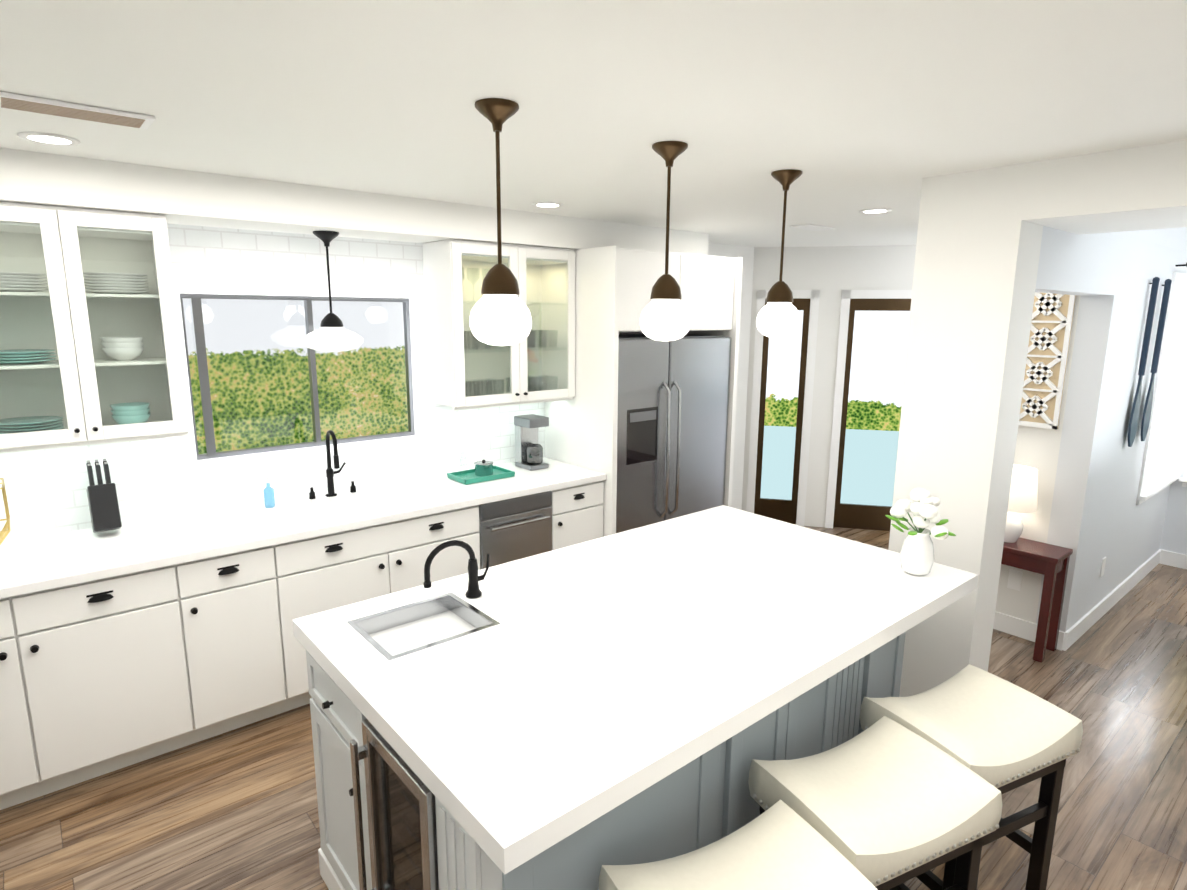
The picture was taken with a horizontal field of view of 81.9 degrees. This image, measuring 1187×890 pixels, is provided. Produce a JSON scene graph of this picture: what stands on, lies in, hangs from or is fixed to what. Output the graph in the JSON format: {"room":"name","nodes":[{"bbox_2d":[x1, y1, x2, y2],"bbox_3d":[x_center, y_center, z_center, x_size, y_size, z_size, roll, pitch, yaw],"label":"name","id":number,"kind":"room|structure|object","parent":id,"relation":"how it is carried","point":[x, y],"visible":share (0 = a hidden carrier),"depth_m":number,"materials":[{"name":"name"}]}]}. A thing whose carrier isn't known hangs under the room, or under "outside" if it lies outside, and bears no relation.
{"room":"kitchen","nodes":[
{"label":"kitchen","id":0,"kind":"room"},
{"bbox_2d":[0,148,708,254],"bbox_3d":[-1.302,-1.159,3.428,5.260,0.180,0.380,-9,14,-39],"label":"soffit","id":1,"kind":"structure","parent":0,"point":[183,197],"depth_m":3.14,"materials":[{"name":"white paint"}]},
{"bbox_2d":[301,231,362,351],"bbox_3d":[-1.342,-0.775,3.482,0.300,0.594,0.300,-9,14,-39],"label":"light","id":2,"kind":"object","parent":1,"relation":"hanging from","point":[332,334],"visible":1,"depth_m":3.44,"materials":[{"name":"white glass"}]},
{"bbox_2d":[0,224,753,541],"bbox_3d":[-1.141,-0.130,4.122,6.450,2.460,0.150,-9,14,-39],"label":"wall","id":3,"kind":"structure","parent":0,"point":[46,491],"depth_m":3.51,"materials":[{"name":"tile"}]},
{"bbox_2d":[0,202,574,452],"bbox_3d":[-1.765,-0.538,3.152,4.054,0.937,0.375,-9,14,-39],"label":"upper cabinet","id":4,"kind":"object","parent":3,"relation":"attached to","point":[90,353],"visible":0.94,"depth_m":2.95,"materials":[{"name":"white wood"}]},
{"bbox_2d":[176,290,421,464],"bbox_3d":[-1.544,-0.393,3.724,1.210,0.840,0.150,-9,14,-39],"label":"kitchen window","id":5,"kind":"structure","parent":3,"relation":"in","point":[412,384],"depth_m":3.67,"materials":[{"name":"white"}]},
{"bbox_2d":[0,524,1186,889],"bbox_3d":[2.078,1.258,3.688,10.800,0.060,9.300,-9,14,-39],"label":"floor","id":6,"kind":"structure","parent":0,"point":[234,808],"depth_m":2.69,"materials":[{"name":"brown wood"}]},
{"bbox_2d":[0,565,199,809],"bbox_3d":[-2.333,0.928,2.775,1.086,0.870,0.641,-9,14,-39],"label":"base cabinet","id":7,"kind":"object","parent":6,"relation":"on","point":[126,644],"depth_m":2.68,"materials":[{"name":"white wood"}]},
{"bbox_2d":[0,457,605,600],"bbox_3d":[-1.680,0.431,3.228,4.054,0.135,0.656,-9,14,-39],"label":"countertop","id":8,"kind":"structure","parent":7,"relation":"on","point":[40,564],"depth_m":3.16,"materials":[{"name":"white stone"}]},
{"bbox_2d":[0,478,10,544],"bbox_3d":[-2.451,0.314,2.638,0.307,0.303,0.207,-9,14,-39],"label":"wire basket","id":9,"kind":"object","parent":8,"relation":"on","point":[5,531],"visible":1,"depth_m":2.70,"materials":[{"name":"gold metal"}]},
{"bbox_2d":[86,459,121,532],"bbox_3d":[-2.167,0.232,3.021,0.100,0.316,0.166,-9,14,-39],"label":"knife block","id":10,"kind":"object","parent":8,"relation":"on","point":[103,506],"visible":1,"depth_m":2.99,"materials":[{"name":"black plastic"}]},
{"bbox_2d":[263,477,274,507],"bbox_3d":[-1.642,0.238,3.461,0.050,0.156,0.055,-9,14,-39],"label":"soap bottle","id":11,"kind":"object","parent":8,"relation":"on","point":[269,497],"visible":0.98,"depth_m":3.45,"materials":[{"name":"blue"}]},
{"bbox_2d":[309,430,355,498],"bbox_3d":[-1.379,0.099,3.639,0.254,0.366,0.155,-9,14,-39],"label":"sink faucet","id":12,"kind":"object","parent":8,"relation":"on","point":[330,472],"visible":1,"depth_m":3.66,"materials":[{"name":"black metal"}]},
{"bbox_2d":[447,449,514,484],"bbox_3d":[-0.678,0.105,4.120,0.340,0.182,0.220,-9,14,-39],"label":"tray","id":13,"kind":"object","parent":8,"relation":"on","point":[483,471],"visible":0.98,"depth_m":4.10,"materials":[{"name":"teal"}]},
{"bbox_2d":[514,414,548,470],"bbox_3d":[-0.397,-0.019,4.389,0.150,0.330,0.180,-9,14,-39],"label":"coffee maker","id":14,"kind":"object","parent":8,"relation":"on","point":[528,452],"visible":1,"depth_m":4.36,"materials":[{"name":"silver metal"}]},
{"bbox_2d":[180,545,291,740],"bbox_3d":[-1.772,0.843,3.240,0.380,0.870,0.641,-9,14,-39],"label":"base cabinet","id":15,"kind":"object","parent":6,"relation":"on","point":[234,605],"depth_m":3.01,"materials":[{"name":"white wood"}]},
{"bbox_2d":[280,505,483,708],"bbox_3d":[-1.225,0.761,3.693,1.050,0.870,0.641,-9,14,-39],"label":"base cabinet","id":16,"kind":"object","parent":6,"relation":"on","point":[320,574],"depth_m":3.34,"materials":[{"name":"white wood"}]},
{"bbox_2d":[484,493,555,568],"bbox_3d":[-0.637,0.671,4.181,0.490,0.870,0.641,-9,14,-39],"label":"dishwasher","id":17,"kind":"object","parent":6,"relation":"on","point":[518,528],"depth_m":3.90,"materials":[{"name":"silver metal"}]},
{"bbox_2d":[556,481,603,548],"bbox_3d":[-0.294,0.619,4.466,0.407,0.870,0.641,-9,14,-39],"label":"base cabinet","id":18,"kind":"object","parent":6,"relation":"on","point":[579,511],"depth_m":4.18,"materials":[{"name":"white wood"}]},
{"bbox_2d":[293,605,908,889],"bbox_3d":[0.123,1.014,2.419,1.930,0.870,1.103,-9,14,-39],"label":"kitchen island","id":19,"kind":"object","parent":6,"relation":"on","point":[383,826],"depth_m":1.85,"materials":[{"name":"white"}]},
{"bbox_2d":[292,505,977,876],"bbox_3d":[0.252,0.562,2.389,2.120,0.081,1.230,-9,14,-39],"label":"island countertop","id":20,"kind":"structure","parent":19,"relation":"on","point":[593,673],"depth_m":1.97,"materials":[{"name":"white stone"}]},
{"bbox_2d":[423,540,489,597],"bbox_3d":[-0.460,0.420,2.303,0.243,0.215,0.055,-9,14,-39],"label":"island faucet","id":21,"kind":"object","parent":20,"relation":"on","point":[473,590],"visible":0.98,"depth_m":2.33,"materials":[{"name":"black metal"}]},
{"bbox_2d":[885,488,955,574],"bbox_3d":[1.226,0.324,2.571,0.229,0.325,0.231,-9,14,-39],"label":"vase","id":22,"kind":"object","parent":20,"relation":"on","point":[917,554],"visible":1,"depth_m":2.54,"materials":[{"name":"white ceramic"}]},
{"bbox_2d":[545,245,742,536],"bbox_3d":[0.355,-0.155,4.799,1.178,2.276,0.747,-9,14,-39],"label":"surround","id":23,"kind":"object","parent":6,"relation":"on","point":[644,423],"visible":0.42,"depth_m":4.43,"materials":[{"name":"white"}]},
{"bbox_2d":[599,799,877,889],"bbox_3d":[0.328,1.278,1.543,0.525,0.679,0.397,-5,12,-25],"label":"stool","id":24,"kind":"object","parent":6,"relation":"on","point":[780,844],"visible":1,"depth_m":1.55,"materials":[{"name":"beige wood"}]},
{"bbox_2d":[748,716,1002,889],"bbox_3d":[0.755,1.210,1.915,0.525,0.679,0.397,-5,12,-25],"label":"stool","id":25,"kind":"object","parent":6,"relation":"on","point":[884,803],"visible":0.79,"depth_m":1.79,"materials":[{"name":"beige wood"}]},
{"bbox_2d":[860,664,1082,889],"bbox_3d":[1.194,1.152,2.235,0.525,0.679,0.397,-5,12,-25],"label":"stool","id":26,"kind":"object","parent":6,"relation":"on","point":[1003,736],"visible":0.67,"depth_m":2.12,"materials":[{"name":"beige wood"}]},
{"bbox_2d":[1001,537,1072,662],"bbox_3d":[2.313,0.835,4.123,0.259,0.610,0.845,-9,14,-39],"label":"console table","id":27,"kind":"object","parent":6,"relation":"on","point":[1050,562],"visible":0.33,"depth_m":3.81,"materials":[{"name":"brown wood"}]},
{"bbox_2d":[1004,464,1037,542],"bbox_3d":[2.403,0.342,3.933,0.250,0.430,0.250,-9,14,-39],"label":"table lamp","id":28,"kind":"object","parent":27,"relation":"on","point":[1023,491],"visible":0.65,"depth_m":3.82,"materials":[{"name":"white fabric"}]},
{"bbox_2d":[0,0,1186,246],"bbox_3d":[1.642,-0.985,1.872,8.050,0.100,7.600,-9,14,-39],"label":"ceiling","id":29,"kind":"structure","parent":0,"point":[742,98],"depth_m":1.83,"materials":[{"name":"white paint"}]},
{"bbox_2d":[17,132,80,144],"bbox_3d":[-1.850,-1.041,2.328,0.170,0.006,0.170,-9,14,-39],"label":"recessed light","id":30,"kind":"object","parent":29,"relation":"in","point":[48,138],"visible":0.94,"depth_m":2.31,"materials":[{"name":"white"}]},
{"bbox_2d":[0,92,154,129],"bbox_3d":[-1.510,-0.971,1.993,0.380,0.013,0.150,-9,14,-39],"label":"ceiling vent","id":31,"kind":"object","parent":29,"relation":"in","point":[12,101],"visible":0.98,"depth_m":1.97,"materials":[{"name":"white metal"}]},
{"bbox_2d":[469,98,531,345],"bbox_3d":[-0.274,-0.626,1.984,0.184,0.671,0.184,-9,14,-39],"label":"pendant light","id":32,"kind":"object","parent":29,"relation":"hanging from","point":[500,315],"visible":1,"depth_m":1.96,"materials":[{"name":"white glass"}]},
{"bbox_2d":[532,202,563,207],"bbox_3d":[-0.244,-1.284,3.659,0.170,0.006,0.170,-9,14,-39],"label":"recessed light","id":33,"kind":"object","parent":29,"relation":"in","point":[547,204],"visible":0.94,"depth_m":3.63,"materials":[{"name":"white"}]},
{"bbox_2d":[640,141,690,340],"bbox_3d":[0.262,-0.707,2.428,0.184,0.671,0.184,-9,14,-39],"label":"pendant light","id":34,"kind":"object","parent":29,"relation":"hanging from","point":[665,314],"visible":1,"depth_m":2.41,"materials":[{"name":"white glass"}]},
{"bbox_2d":[756,169,802,337],"bbox_3d":[0.789,-0.787,2.865,0.184,0.671,0.184,-9,14,-39],"label":"pendant light","id":35,"kind":"object","parent":29,"relation":"hanging from","point":[778,316],"visible":1,"depth_m":2.85,"materials":[{"name":"white glass"}]},
{"bbox_2d":[790,224,834,230],"bbox_3d":[1.444,-1.434,4.513,0.300,0.009,0.150,-9,14,-39],"label":"ceiling vent","id":36,"kind":"object","parent":29,"relation":"in","point":[811,227],"visible":1,"depth_m":4.47,"materials":[{"name":"white metal"}]},
{"bbox_2d":[859,208,891,213],"bbox_3d":[1.563,-1.297,3.795,0.170,0.006,0.170,-9,14,-39],"label":"recessed light","id":37,"kind":"object","parent":29,"relation":"in","point":[877,210],"visible":0.98,"depth_m":3.76,"materials":[{"name":"white"}]},
{"bbox_2d":[741,245,915,530],"bbox_3d":[2.283,-0.463,5.986,2.280,2.460,0.135,3,11,13],"label":"wall","id":38,"kind":"structure","parent":0,"point":[824,395],"depth_m":6.01,"materials":[{"name":"white paint"}]},
{"bbox_2d":[888,163,1042,696],"bbox_3d":[1.605,0.093,3.052,0.240,2.460,0.400,-9,14,-39],"label":"wall pier","id":39,"kind":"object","parent":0,"point":[978,247],"visible":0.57,"depth_m":2.89,"materials":[{"name":"white paint"}]},
{"bbox_2d":[995,295,1079,622],"bbox_3d":[2.399,-0.119,4.192,0.150,2.460,0.850,-9,14,-39],"label":"wall","id":40,"kind":"structure","parent":0,"point":[1037,448],"depth_m":3.96,"materials":[{"name":"white paint"}]},
{"bbox_2d":[1007,569,1022,590],"bbox_3d":[2.520,0.807,4.092,0.006,0.120,0.070,-9,14,-39],"label":"wall outlet","id":41,"kind":"object","parent":40,"relation":"attached to","point":[1014,579],"depth_m":4.09,"materials":[{"name":"white"}]},
{"bbox_2d":[993,611,1061,649],"bbox_3d":[2.377,1.055,4.304,0.014,0.110,1.000,-9,14,-39],"label":"baseboard","id":42,"kind":"structure","parent":40,"relation":"attached to","point":[1027,630],"depth_m":4.10,"materials":[{"name":"white wood"}]},
{"bbox_2d":[1019,292,1075,428],"bbox_3d":[2.514,-0.498,3.836,0.030,0.800,0.240,-9,14,-39],"label":"wall art panel","id":43,"kind":"object","parent":40,"relation":"attached to","point":[1048,348],"visible":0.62,"depth_m":3.81,"materials":[{"name":"beige"}]},
{"bbox_2d":[1022,140,1186,234],"bbox_3d":[3.320,-0.875,1.169,0.700,0.590,4.350,-9,14,-39],"label":"beam","id":44,"kind":"structure","parent":0,"point":[1134,188],"depth_m":2.45,"materials":[{"name":"white paint"}]},
{"bbox_2d":[1035,226,1186,631],"bbox_3d":[3.139,-0.295,4.127,3.560,2.840,0.150,-9,14,-39],"label":"wall","id":45,"kind":"structure","parent":0,"point":[1097,515],"depth_m":3.85,"materials":[{"name":"white paint"}]},
{"bbox_2d":[1100,557,1105,576],"bbox_3d":[3.171,0.759,4.258,0.070,0.120,0.006,-9,14,-39],"label":"wall outlet","id":46,"kind":"object","parent":45,"relation":"attached to","point":[1104,559],"depth_m":4.25,"materials":[{"name":"white plastic"}]},
{"bbox_2d":[1059,549,1162,650],"bbox_3d":[3.551,1.002,4.626,2.230,0.110,0.014,-9,14,-39],"label":"baseboard","id":47,"kind":"structure","parent":45,"relation":"attached to","point":[1068,637],"depth_m":4.43,"materials":[{"name":"white wood"}]},
{"bbox_2d":[1128,277,1165,446],"bbox_3d":[3.243,-0.482,4.046,0.156,0.998,0.046,-9,14,-39],"label":"paddle","id":48,"kind":"object","parent":45,"relation":"attached to","point":[1133,421],"depth_m":4.04,"materials":[{"name":"blue"}]},
{"bbox_2d":[1141,279,1171,440],"bbox_3d":[3.473,-0.516,4.237,0.156,0.998,0.046,-9,14,-39],"label":"paddle","id":49,"kind":"object","parent":45,"relation":"attached to","point":[1148,409],"depth_m":4.22,"materials":[{"name":"blue"}]},
{"bbox_2d":[1136,272,1186,504],"bbox_3d":[3.997,-0.409,4.808,1.040,1.520,0.200,-9,14,-39],"label":"nook window","id":50,"kind":"structure","parent":45,"relation":"in","point":[1157,475],"depth_m":5.05,"materials":[{"name":"white"}]},
{"bbox_2d":[1109,227,1186,254],"bbox_3d":[3.475,-1.365,3.771,2.948,0.500,0.500,-9,14,-39],"label":"ceiling","id":51,"kind":"structure","parent":0,"point":[1173,239],"depth_m":4.02,"materials":[{"name":"white paint"}]},
{"bbox_2d":[1160,400,1186,554],"bbox_3d":[5.845,-0.171,3.576,0.150,2.840,4.500,-9,14,-39],"label":"wall","id":52,"kind":"structure","parent":0,"point":[1174,536],"depth_m":5.23,"materials":[{"name":"white paint"}]},
{"bbox_2d":[1160,550,1186,568],"bbox_3d":[5.773,1.179,3.780,0.014,0.110,4.200,-9,14,-39],"label":"baseboard","id":53,"kind":"structure","parent":52,"relation":"attached to","point":[1174,559],"depth_m":5.28,"materials":[{"name":"white wood"}]},
{"bbox_2d":[1178,459,1186,486],"bbox_3d":[4.759,-0.393,4.806,0.200,1.540,0.790,-9,14,-39],"label":"nook window","id":54,"kind":"structure","parent":52,"relation":"in","point":[1183,480],"depth_m":5.16,"materials":[{"name":"white"}]},
{"label":"outside","id":55,"kind":"structure","parent":0,"visible":0},
{"bbox_2d":[182,298,407,453],"bbox_3d":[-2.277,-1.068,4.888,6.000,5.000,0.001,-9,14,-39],"label":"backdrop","id":56,"kind":"structure","parent":55,"point":[220,384],"depth_m":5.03,"materials":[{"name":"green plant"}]}
]}

